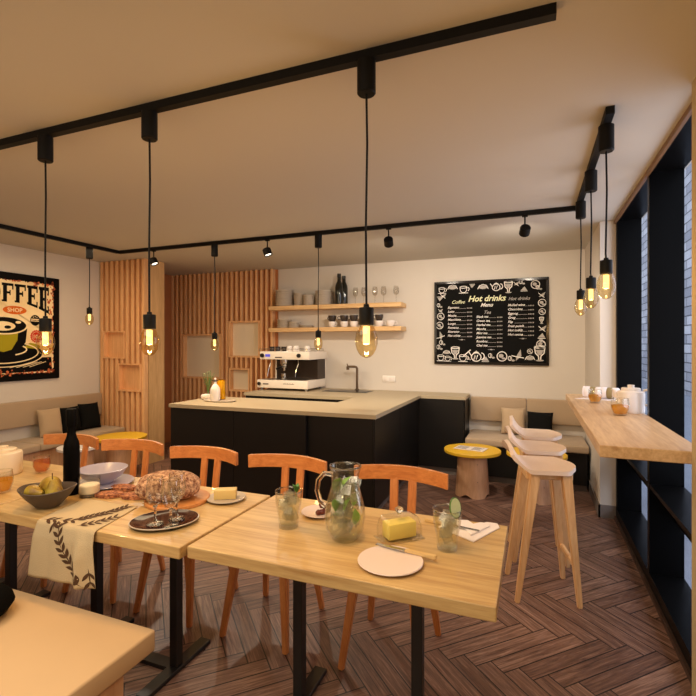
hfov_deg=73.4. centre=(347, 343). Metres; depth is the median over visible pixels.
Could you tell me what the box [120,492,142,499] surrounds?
cracker
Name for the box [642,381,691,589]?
ground
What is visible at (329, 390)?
sink
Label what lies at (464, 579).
dining table
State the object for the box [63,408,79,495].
bottle
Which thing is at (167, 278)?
board
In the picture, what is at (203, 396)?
sugar pot
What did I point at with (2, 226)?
ceiling track
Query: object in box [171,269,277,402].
wall panel
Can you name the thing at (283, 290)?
dish
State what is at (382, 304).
wall shelf
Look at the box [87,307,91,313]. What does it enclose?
socket
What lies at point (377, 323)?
coffee cup
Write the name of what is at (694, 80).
wall
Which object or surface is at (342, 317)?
cup
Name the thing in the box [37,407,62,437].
cushion
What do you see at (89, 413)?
cushion
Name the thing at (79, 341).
wall
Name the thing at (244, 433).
bar cabinet
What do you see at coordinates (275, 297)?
dish
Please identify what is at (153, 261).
spotlight
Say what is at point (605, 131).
pendant lamp
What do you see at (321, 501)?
water jug
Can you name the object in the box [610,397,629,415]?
tea glass
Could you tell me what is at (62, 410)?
cushion
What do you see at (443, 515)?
ice cubes
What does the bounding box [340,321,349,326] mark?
coffee cup
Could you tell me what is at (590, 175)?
pendant lamp
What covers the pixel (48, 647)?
table
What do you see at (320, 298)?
dish
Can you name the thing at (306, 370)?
coffee machine
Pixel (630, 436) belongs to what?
bar
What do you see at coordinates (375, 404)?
countertop
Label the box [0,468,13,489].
tea glass
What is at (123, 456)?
side table
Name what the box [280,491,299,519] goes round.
ice cubes
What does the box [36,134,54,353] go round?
pendant lamp
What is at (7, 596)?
bowl
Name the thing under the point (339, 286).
bottle
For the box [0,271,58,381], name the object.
poster
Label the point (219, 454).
dining chair
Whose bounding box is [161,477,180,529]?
glass
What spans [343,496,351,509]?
leaf
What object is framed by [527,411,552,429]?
cushion
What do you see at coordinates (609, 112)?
ceiling track
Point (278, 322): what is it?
dish
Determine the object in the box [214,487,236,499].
butter block
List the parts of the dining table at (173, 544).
post, post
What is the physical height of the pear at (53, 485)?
0.130 m
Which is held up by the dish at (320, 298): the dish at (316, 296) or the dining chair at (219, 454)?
the dish at (316, 296)
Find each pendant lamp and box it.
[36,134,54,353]
[86,247,92,324]
[139,109,157,355]
[210,244,217,349]
[315,234,321,349]
[356,56,377,356]
[574,200,585,314]
[584,169,598,308]
[596,123,613,298]
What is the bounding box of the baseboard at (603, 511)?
[587,474,615,518]
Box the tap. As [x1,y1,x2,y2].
[346,363,358,389]
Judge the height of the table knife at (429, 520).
0.014 m
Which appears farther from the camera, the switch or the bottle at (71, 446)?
the switch
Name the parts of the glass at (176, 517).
stem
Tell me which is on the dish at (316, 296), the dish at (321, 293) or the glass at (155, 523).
the dish at (321, 293)
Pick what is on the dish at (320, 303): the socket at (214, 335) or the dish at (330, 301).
the dish at (330, 301)
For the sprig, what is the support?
in the drink glass at (285, 486)
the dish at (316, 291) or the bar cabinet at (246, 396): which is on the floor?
the bar cabinet at (246, 396)
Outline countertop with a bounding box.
[169,388,469,418]
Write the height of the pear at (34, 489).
0.066 m
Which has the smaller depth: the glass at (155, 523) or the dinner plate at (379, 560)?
the dinner plate at (379, 560)
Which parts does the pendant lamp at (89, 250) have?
cord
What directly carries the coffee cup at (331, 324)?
on the wall shelf at (374, 328)
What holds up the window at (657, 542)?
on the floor
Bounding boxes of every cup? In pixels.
[327,315,335,321]
[328,322,336,326]
[337,315,347,320]
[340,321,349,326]
[347,315,357,320]
[350,321,359,326]
[374,314,382,320]
[375,321,385,325]
[386,320,396,325]
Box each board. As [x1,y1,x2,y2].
[144,489,209,510]
[164,274,170,442]
[434,277,548,365]
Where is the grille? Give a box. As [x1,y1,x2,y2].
[262,378,313,380]
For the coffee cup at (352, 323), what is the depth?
6.03 m
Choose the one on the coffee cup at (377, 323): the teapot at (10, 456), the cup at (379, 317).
the cup at (379, 317)
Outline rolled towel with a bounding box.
[582,386,619,398]
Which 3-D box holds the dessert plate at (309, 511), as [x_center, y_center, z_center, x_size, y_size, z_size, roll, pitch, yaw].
[-0.127,0.751,2.083,0.164,0.017,0.164,0,0,22]
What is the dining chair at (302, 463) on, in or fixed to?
on the floor
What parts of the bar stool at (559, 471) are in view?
leg, leg, seat, seat frame, leg, leg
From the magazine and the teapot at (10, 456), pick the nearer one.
the teapot at (10, 456)
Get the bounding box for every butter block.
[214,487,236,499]
[383,516,415,540]
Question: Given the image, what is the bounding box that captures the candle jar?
[79,475,100,497]
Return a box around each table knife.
[375,543,436,559]
[424,518,479,531]
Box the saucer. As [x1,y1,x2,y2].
[0,343,41,366]
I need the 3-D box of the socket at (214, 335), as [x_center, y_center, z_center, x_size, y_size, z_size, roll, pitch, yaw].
[-1.379,-0.088,4.827,0.054,0.078,0.054,0,0,22]
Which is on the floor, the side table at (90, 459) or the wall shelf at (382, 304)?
the side table at (90, 459)
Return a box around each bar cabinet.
[171,407,307,498]
[245,395,343,401]
[308,399,417,508]
[417,398,468,474]
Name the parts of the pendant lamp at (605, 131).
cord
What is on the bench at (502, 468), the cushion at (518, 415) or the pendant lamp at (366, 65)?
the cushion at (518, 415)
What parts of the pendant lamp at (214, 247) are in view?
cord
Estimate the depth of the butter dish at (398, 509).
1.82 m
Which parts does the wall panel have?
niche frame, niche frame, niche frame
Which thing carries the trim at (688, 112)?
attached to the wall at (694, 80)
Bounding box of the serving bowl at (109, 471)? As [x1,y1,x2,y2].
[80,462,127,484]
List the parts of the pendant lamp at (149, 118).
cord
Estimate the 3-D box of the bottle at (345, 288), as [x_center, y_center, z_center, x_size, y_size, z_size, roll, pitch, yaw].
[-0.055,-0.711,6.201,0.104,0.385,0.104,0,0,22]
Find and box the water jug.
[315,461,364,539]
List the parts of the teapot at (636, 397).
spout, lid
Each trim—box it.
[614,102,691,223]
[614,516,691,685]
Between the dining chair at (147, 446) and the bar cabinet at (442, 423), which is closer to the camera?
the dining chair at (147, 446)
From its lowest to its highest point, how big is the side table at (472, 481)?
0.450 m
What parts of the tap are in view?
spout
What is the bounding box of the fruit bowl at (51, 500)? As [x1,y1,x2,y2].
[17,482,76,508]
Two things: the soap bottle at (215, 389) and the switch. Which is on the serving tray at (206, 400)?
the soap bottle at (215, 389)
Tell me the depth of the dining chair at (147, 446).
3.12 m
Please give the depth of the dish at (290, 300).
6.37 m
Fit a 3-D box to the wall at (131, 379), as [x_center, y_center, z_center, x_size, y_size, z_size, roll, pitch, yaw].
[-2.807,0.221,6.054,0.759,2.559,0.350,0,0,22]
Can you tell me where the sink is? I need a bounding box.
[324,389,371,392]
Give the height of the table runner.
0.241 m
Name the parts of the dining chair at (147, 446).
leg, leg, leg, rail, leg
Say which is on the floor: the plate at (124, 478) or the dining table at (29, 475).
the dining table at (29, 475)
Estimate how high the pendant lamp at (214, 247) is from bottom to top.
1.095 m
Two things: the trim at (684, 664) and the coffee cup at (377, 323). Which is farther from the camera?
the coffee cup at (377, 323)
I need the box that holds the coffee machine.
[257,348,326,391]
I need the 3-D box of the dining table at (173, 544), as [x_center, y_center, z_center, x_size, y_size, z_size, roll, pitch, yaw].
[-1.026,1.130,2.249,1.112,0.740,0.650,0,0,22]
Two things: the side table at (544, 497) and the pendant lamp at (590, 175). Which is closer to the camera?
the pendant lamp at (590, 175)
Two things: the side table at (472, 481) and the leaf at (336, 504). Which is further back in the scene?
the side table at (472, 481)
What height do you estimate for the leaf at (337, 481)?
0.055 m
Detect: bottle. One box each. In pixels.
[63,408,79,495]
[210,378,219,400]
[217,379,224,399]
[335,273,342,303]
[342,276,347,303]
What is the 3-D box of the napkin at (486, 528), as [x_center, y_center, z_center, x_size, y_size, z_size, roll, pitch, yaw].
[0.498,0.754,1.933,0.235,0.011,0.190,0,0,-43]
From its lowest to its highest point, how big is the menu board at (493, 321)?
1.015 m
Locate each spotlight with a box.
[150,250,158,265]
[262,239,271,256]
[384,228,392,247]
[519,215,530,236]
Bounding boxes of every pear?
[24,484,44,494]
[39,476,61,491]
[45,473,62,493]
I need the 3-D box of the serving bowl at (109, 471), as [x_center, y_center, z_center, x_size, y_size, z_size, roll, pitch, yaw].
[-1.328,0.710,2.527,0.250,0.079,0.250,0,0,22]
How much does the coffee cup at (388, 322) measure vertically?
0.075 m
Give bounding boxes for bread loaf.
[135,470,200,501]
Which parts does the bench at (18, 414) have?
seat, backrest, seat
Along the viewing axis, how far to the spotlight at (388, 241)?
4.12 m
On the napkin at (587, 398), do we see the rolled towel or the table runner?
the rolled towel
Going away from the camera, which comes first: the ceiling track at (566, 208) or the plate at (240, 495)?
the plate at (240, 495)
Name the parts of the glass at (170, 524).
stem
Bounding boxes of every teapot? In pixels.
[0,445,22,476]
[611,385,646,413]
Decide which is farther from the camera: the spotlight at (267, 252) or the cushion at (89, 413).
the cushion at (89, 413)
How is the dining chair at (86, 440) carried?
on the floor
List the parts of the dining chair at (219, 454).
leg, leg, leg, rail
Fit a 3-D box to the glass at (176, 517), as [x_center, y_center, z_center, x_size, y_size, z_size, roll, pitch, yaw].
[-0.738,0.655,2.014,0.076,0.197,0.076,0,0,22]
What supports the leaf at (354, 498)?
in the water jug
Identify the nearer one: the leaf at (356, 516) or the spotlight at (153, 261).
the leaf at (356, 516)
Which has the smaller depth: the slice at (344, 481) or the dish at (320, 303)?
the slice at (344, 481)
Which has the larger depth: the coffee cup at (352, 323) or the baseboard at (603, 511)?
the coffee cup at (352, 323)
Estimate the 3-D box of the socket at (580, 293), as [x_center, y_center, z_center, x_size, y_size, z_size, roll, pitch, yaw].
[1.679,-0.361,3.369,0.054,0.078,0.054,0,0,22]
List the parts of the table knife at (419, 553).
blade, handle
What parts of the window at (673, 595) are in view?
sash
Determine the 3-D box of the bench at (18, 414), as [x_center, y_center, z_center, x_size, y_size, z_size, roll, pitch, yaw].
[-3.739,1.062,4.068,0.489,0.875,4.010,0,0,22]
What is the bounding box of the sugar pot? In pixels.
[201,394,209,399]
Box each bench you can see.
[0,393,124,464]
[465,396,588,491]
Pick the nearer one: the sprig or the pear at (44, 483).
the sprig
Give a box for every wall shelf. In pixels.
[268,302,405,310]
[268,326,405,331]
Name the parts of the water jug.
handle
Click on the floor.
(618, 643)
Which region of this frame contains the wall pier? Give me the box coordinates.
[585,221,615,505]
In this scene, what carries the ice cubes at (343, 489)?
in the water jug
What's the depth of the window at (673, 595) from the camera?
2.52 m
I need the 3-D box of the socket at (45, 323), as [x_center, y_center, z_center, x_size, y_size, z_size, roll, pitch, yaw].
[-1.500,-0.101,2.315,0.054,0.078,0.054,0,0,22]
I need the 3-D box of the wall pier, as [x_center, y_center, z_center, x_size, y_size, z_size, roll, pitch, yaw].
[2.555,0.220,4.576,0.300,2.560,1.250,0,0,22]
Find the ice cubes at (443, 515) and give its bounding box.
[438,509,456,540]
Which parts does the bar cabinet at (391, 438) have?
panel, panel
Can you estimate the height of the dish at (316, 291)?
0.029 m
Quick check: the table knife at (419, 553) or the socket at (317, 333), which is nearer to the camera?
the table knife at (419, 553)
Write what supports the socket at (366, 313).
attached to the pendant lamp at (366, 65)
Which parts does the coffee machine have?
spout, panel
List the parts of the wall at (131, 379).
niche frame, niche frame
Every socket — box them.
[39,316,51,331]
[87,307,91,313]
[143,312,155,328]
[212,332,216,338]
[315,330,320,337]
[359,304,373,325]
[382,376,394,381]
[577,289,584,299]
[586,276,595,288]
[600,258,612,274]
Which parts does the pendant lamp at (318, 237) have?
cord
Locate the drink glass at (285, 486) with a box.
[275,486,301,521]
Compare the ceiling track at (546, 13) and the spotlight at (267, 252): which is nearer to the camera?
the ceiling track at (546, 13)
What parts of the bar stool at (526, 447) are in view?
leg, leg, seat, seat frame, leg, leg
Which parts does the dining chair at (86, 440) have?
leg, leg, rail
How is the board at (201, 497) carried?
on the dining table at (173, 544)
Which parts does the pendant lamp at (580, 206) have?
cord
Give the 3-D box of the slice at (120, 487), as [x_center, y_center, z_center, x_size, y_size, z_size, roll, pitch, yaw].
[-1.172,0.750,2.436,0.142,0.018,0.083,0,0,14]
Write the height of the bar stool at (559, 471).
0.902 m
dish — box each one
[275,289,292,292]
[275,294,292,296]
[275,297,293,298]
[275,299,292,301]
[275,301,292,303]
[275,304,292,305]
[276,292,292,294]
[277,319,291,321]
[277,321,289,323]
[315,290,332,292]
[315,292,332,294]
[315,295,332,297]
[315,297,332,299]
[315,300,332,302]
[315,302,332,304]
[374,506,420,542]
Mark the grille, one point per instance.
(268, 379)
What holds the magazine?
on the side table at (472, 481)
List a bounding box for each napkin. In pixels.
[439,520,499,541]
[575,397,615,400]
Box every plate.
[80,474,133,489]
[207,491,245,503]
[301,504,337,517]
[358,545,423,575]
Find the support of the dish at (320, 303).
on the wall shelf at (382, 304)
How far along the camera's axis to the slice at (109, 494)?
2.31 m
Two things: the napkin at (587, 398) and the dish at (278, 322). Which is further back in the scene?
the dish at (278, 322)
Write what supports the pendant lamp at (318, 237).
hanging from the ceiling track at (566, 208)
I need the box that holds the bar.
[566,394,691,463]
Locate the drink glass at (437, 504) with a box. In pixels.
[432,504,461,545]
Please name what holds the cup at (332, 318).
on the coffee cup at (331, 324)
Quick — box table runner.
[28,498,137,589]
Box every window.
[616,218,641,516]
[617,168,683,582]
[649,115,691,671]
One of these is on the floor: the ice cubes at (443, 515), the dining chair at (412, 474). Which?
the dining chair at (412, 474)
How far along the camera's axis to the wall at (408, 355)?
5.86 m
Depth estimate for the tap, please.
6.07 m
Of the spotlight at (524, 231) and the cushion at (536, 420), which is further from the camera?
the cushion at (536, 420)
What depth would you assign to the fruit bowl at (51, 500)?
2.13 m
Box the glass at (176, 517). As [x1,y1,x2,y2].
[167,471,185,521]
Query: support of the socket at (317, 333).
attached to the pendant lamp at (318, 237)
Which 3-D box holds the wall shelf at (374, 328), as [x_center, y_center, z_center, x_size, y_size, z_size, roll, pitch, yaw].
[-0.176,-0.193,6.195,1.880,0.055,0.249,0,0,22]
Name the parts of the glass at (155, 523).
stem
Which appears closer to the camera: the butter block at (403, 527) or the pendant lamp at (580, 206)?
the butter block at (403, 527)
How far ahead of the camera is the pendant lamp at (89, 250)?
4.95 m
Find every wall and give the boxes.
[0,243,99,442]
[100,258,163,464]
[278,249,584,438]
[642,162,691,396]
[692,77,695,695]
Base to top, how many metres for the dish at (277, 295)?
0.029 m
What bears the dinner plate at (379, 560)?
on the dining table at (464, 579)
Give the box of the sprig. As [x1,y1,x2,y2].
[292,483,299,492]
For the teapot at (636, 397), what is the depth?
2.94 m
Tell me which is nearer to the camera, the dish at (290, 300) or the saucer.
the saucer
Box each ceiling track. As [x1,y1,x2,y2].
[0,2,556,149]
[0,224,118,253]
[119,206,574,253]
[577,105,614,200]
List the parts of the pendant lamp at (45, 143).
cord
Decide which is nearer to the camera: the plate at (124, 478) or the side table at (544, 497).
the plate at (124, 478)
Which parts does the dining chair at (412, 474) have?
leg, leg, rail, leg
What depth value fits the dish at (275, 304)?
6.37 m
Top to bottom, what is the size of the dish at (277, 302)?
0.029 m
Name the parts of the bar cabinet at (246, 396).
panel, panel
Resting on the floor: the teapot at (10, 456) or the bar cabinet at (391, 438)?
the bar cabinet at (391, 438)
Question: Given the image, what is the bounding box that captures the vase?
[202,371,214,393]
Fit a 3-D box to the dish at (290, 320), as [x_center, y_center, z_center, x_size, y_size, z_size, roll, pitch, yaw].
[-0.879,-0.325,6.468,0.210,0.028,0.210,0,0,22]
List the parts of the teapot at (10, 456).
lid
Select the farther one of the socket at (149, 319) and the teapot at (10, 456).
the teapot at (10, 456)
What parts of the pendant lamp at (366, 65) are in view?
cord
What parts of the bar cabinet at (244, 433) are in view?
panel, panel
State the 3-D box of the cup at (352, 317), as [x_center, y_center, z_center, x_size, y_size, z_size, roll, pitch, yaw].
[0.067,-0.335,6.075,0.131,0.080,0.110,0,0,37]
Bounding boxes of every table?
[0,460,81,597]
[0,477,269,695]
[0,589,154,695]
[56,445,94,465]
[96,432,146,474]
[187,495,507,695]
[444,443,500,499]
[506,447,567,505]
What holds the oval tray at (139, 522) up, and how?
on the dining table at (173, 544)
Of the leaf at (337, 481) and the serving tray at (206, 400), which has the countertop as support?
the serving tray at (206, 400)
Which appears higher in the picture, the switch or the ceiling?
the ceiling
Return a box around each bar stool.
[501,439,582,608]
[504,426,569,567]
[509,415,561,442]
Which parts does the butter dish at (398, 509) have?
knob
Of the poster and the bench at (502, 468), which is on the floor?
the bench at (502, 468)
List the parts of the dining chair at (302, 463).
leg, leg, leg, rail, leg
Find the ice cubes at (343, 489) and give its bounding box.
[330,475,361,533]
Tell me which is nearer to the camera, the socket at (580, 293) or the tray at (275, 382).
the socket at (580, 293)
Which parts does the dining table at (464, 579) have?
post, post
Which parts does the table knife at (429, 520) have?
handle, blade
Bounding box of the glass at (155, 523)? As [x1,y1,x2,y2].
[145,475,164,526]
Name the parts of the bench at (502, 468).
seat, backrest, backrest, seat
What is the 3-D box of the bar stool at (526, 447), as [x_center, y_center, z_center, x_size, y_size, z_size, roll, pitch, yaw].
[1.341,1.051,3.341,0.397,0.902,0.370,0,0,14]
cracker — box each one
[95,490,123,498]
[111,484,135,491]
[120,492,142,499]
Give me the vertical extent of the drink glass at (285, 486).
0.152 m
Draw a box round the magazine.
[453,445,487,451]
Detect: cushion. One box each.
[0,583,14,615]
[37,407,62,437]
[60,406,80,433]
[78,402,100,429]
[501,407,524,433]
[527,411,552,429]
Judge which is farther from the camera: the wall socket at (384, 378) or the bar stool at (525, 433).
the wall socket at (384, 378)
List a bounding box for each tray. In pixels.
[128,509,198,530]
[204,399,235,402]
[257,377,325,388]
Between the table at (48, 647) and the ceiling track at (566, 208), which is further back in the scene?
the ceiling track at (566, 208)
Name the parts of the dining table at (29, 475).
post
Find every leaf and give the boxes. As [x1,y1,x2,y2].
[332,478,340,490]
[333,499,341,510]
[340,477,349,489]
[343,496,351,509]
[350,490,357,505]
[352,509,359,524]
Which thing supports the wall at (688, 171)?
on the ground
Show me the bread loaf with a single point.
(193, 482)
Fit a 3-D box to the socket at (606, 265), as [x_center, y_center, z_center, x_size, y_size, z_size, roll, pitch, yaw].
[1.215,-0.368,2.197,0.054,0.078,0.054,0,0,22]
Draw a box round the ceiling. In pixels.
[0,0,695,275]
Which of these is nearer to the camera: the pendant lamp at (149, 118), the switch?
the pendant lamp at (149, 118)
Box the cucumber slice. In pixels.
[449,497,460,517]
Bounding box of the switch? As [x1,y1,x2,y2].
[383,377,393,380]
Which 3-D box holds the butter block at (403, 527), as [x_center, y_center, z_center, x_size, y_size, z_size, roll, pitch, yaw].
[0.201,0.722,1.830,0.120,0.060,0.060,0,0,-22]
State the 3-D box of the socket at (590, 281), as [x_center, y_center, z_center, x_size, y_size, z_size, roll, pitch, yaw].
[1.443,-0.368,2.773,0.054,0.078,0.054,0,0,22]
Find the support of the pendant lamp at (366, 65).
hanging from the ceiling track at (546, 13)
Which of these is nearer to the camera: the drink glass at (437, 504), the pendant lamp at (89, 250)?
the drink glass at (437, 504)
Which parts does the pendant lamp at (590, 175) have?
cord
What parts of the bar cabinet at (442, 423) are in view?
panel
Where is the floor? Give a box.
[0,441,691,695]
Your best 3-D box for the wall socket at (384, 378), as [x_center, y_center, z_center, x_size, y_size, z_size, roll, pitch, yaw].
[0.528,0.450,6.043,0.170,0.080,0.015,0,0,22]
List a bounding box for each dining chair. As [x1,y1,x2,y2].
[0,433,98,587]
[62,439,165,603]
[133,446,238,627]
[219,453,326,654]
[338,464,447,670]
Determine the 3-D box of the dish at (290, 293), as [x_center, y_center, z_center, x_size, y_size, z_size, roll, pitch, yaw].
[-0.881,-0.694,6.469,0.250,0.029,0.250,0,0,22]
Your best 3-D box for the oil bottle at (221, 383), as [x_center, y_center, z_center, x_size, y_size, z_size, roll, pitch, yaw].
[-1.355,0.484,4.995,0.070,0.215,0.070,0,0,22]
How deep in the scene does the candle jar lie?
2.30 m

